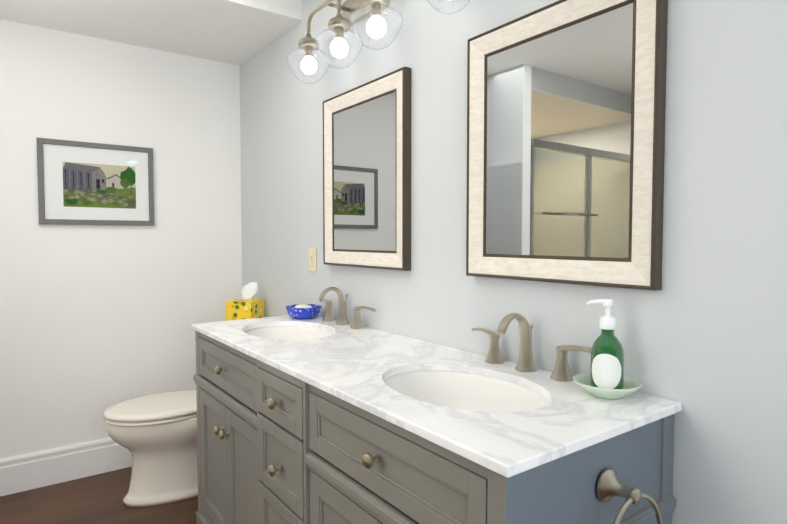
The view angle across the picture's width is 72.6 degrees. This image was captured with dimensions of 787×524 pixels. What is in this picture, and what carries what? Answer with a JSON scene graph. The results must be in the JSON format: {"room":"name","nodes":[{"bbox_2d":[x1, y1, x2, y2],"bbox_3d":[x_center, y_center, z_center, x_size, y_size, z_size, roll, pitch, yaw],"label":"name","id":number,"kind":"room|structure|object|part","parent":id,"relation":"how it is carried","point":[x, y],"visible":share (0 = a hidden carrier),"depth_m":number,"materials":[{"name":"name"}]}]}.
{"room":"bathroom","nodes":[
{"label":"bathroom","id":0,"kind":"room"},
{"bbox_2d":[0,467,197,523],"bbox_3d":[-1.128,1.254,0.911,3.370,0.100,4.550,-2,3,-36],"label":"floor","id":1,"kind":"structure","parent":0,"point":[96,499],"depth_m":2.49,"materials":[{"name":"brown wood"}]},
{"bbox_2d":[103,389,197,506],"bbox_3d":[-1.000,0.737,2.687,0.807,0.780,0.456,-2,3,-36],"label":"toilet","id":2,"kind":"object","parent":1,"relation":"on","point":[155,434],"visible":0.46,"depth_m":2.50,"materials":[{"name":"beige ceramic"}]},
{"bbox_3d":[-1.099,0.702,2.613,0.560,0.048,0.394,-2,3,-36],"label":"seat","id":3,"kind":"part","parent":2,"relation":"part of","materials":[{"name":"beige plastic"}]},
{"bbox_2d":[226,282,263,320],"bbox_3d":[-0.797,0.223,2.890,0.155,0.228,0.148,1,3,14],"label":"tissue box","id":4,"kind":"object","parent":2,"relation":"on","point":[245,306],"visible":0.85,"depth_m":2.84,"materials":[{"name":"yellow cardboard"}]},
{"bbox_2d":[191,327,681,523],"bbox_3d":[-0.104,0.736,1.672,0.583,0.870,1.779,-2,3,-36],"label":"bathroom vanity","id":5,"kind":"object","parent":1,"relation":"on","point":[327,418],"depth_m":1.19,"materials":[{"name":"grey wood"}]},
{"bbox_3d":[-0.693,0.768,2.083,0.020,0.500,0.316,-2,3,-36],"label":"door","id":6,"kind":"part","parent":5,"relation":"part of","materials":[{"name":"grey wood"}]},
{"bbox_3d":[-0.599,0.392,1.938,0.020,0.150,0.635,-2,3,-36],"label":"drawer","id":7,"kind":"part","parent":5,"relation":"part of","materials":[{"name":"grey wood"}]},
{"bbox_3d":[-0.505,0.779,1.825,0.020,0.500,0.316,-2,3,-36],"label":"door","id":8,"kind":"part","parent":5,"relation":"part of","materials":[{"name":"grey wood"}]},
{"bbox_3d":[-0.120,0.802,1.299,0.020,0.500,0.316,-2,3,-36],"label":"door","id":9,"kind":"part","parent":5,"relation":"part of","materials":[{"name":"grey wood"}]},
{"bbox_3d":[-0.026,0.426,1.154,0.020,0.150,0.635,-2,3,-36],"label":"drawer","id":10,"kind":"part","parent":5,"relation":"part of","materials":[{"name":"grey wood"}]},
{"bbox_3d":[-0.108,0.828,1.713,0.548,0.682,1.715,-2,3,-36],"label":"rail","id":11,"kind":"part","parent":5,"relation":"part of","materials":[{"name":"grey wood"}]},
{"bbox_2d":[191,315,681,470],"bbox_3d":[-0.108,0.290,1.690,0.553,0.020,1.724,-2,3,-36],"label":"countertop","id":12,"kind":"structure","parent":5,"relation":"on","point":[508,414],"depth_m":1.40,"materials":[{"name":"white stone"}]},
{"bbox_2d":[285,304,321,318],"bbox_3d":[-0.401,0.221,2.390,0.145,0.056,0.160,-2,3,-36],"label":"bowl","id":13,"kind":"object","parent":12,"relation":"on","point":[303,311],"visible":1,"depth_m":2.34,"materials":[{"name":"blue ceramic"}]},
{"bbox_2d":[572,373,642,398],"bbox_3d":[0.481,0.283,1.209,0.148,0.033,0.148,-2,3,-36],"label":"soap dish","id":14,"kind":"object","parent":12,"relation":"on","point":[631,385],"visible":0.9,"depth_m":1.18,"materials":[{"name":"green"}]},
{"bbox_2d":[586,299,623,388],"bbox_3d":[0.481,0.186,1.205,0.072,0.207,0.073,-2,3,-36],"label":"soap dispenser","id":15,"kind":"object","parent":14,"relation":"on","point":[607,362],"visible":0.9,"depth_m":1.18,"materials":[{"name":"green glass"}]},
{"bbox_2d":[0,19,241,458],"bbox_3d":[-1.653,-0.073,2.795,1.730,2.390,0.100,-2,3,-36],"label":"wall","id":16,"kind":"structure","parent":0,"point":[96,321],"depth_m":2.83,"materials":[{"name":"paint"}]},
{"bbox_2d":[0,438,131,496],"bbox_3d":[-1.586,1.033,2.819,1.650,0.177,0.016,-2,3,-36],"label":"baseboard","id":17,"kind":"structure","parent":16,"relation":"attached to","point":[26,472],"depth_m":2.73,"materials":[{"name":"white wood"}]},
{"bbox_2d":[36,138,154,225],"bbox_3d":[-1.534,-0.404,2.790,0.530,0.422,0.023,-2,3,-36],"label":"picture","id":18,"kind":"object","parent":16,"relation":"attached to","point":[84,183],"visible":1,"depth_m":2.77,"materials":[{"name":"grey paper"}]},
{"bbox_2d":[0,0,301,65],"bbox_3d":[-1.184,-1.202,2.511,1.250,0.109,0.831,-2,3,-36],"label":"ceiling","id":19,"kind":"structure","parent":0,"point":[237,32],"depth_m":2.56,"materials":[{"name":"paint"}]},
{"bbox_2d":[240,0,786,523],"bbox_3d":[0.295,-0.025,1.680,0.100,2.390,4.200,-2,3,-36],"label":"wall","id":20,"kind":"structure","parent":0,"point":[702,334],"depth_m":1.21,"materials":[{"name":"paint"}]},
{"bbox_2d":[309,247,316,271],"bbox_3d":[-0.383,-0.012,2.512,0.016,0.116,0.070,-2,3,-36],"label":"light switch","id":21,"kind":"object","parent":20,"relation":"attached to","point":[312,261],"visible":1,"depth_m":2.50,"materials":[{"name":"beige plastic"}]},
{"bbox_2d":[287,0,402,83],"bbox_3d":[-0.193,-0.902,2.041,0.216,0.325,0.683,-2,3,-36],"label":"sconce","id":22,"kind":"object","parent":20,"relation":"attached to","point":[339,24],"visible":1,"depth_m":2.02,"materials":[{"name":"glass"}]},
{"bbox_2d":[323,67,410,270],"bbox_3d":[-0.124,-0.336,2.126,0.035,0.713,0.587,-2,3,-36],"label":"mirror","id":23,"kind":"object","parent":20,"relation":"attached to","point":[367,175],"visible":1,"depth_m":2.08,"materials":[{"name":"brown metal"}]},
{"label":"glass","id":24,"kind":"part","parent":23,"relation":"part of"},
{"bbox_2d":[428,0,469,13],"bbox_3d":[0.321,-0.872,1.339,0.216,0.325,0.683,-2,3,-36],"label":"sconce","id":25,"kind":"object","parent":20,"relation":"attached to","point":[439,11],"visible":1,"depth_m":1.55,"materials":[{"name":"glass"}]},
{"bbox_2d":[466,0,667,290],"bbox_3d":[0.407,-0.304,1.399,0.035,0.713,0.587,-2,3,-36],"label":"mirror","id":26,"kind":"object","parent":20,"relation":"attached to","point":[566,104],"visible":0.98,"depth_m":1.34,"materials":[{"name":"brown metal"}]},
{"label":"glass","id":27,"kind":"part","parent":26,"relation":"part of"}
]}

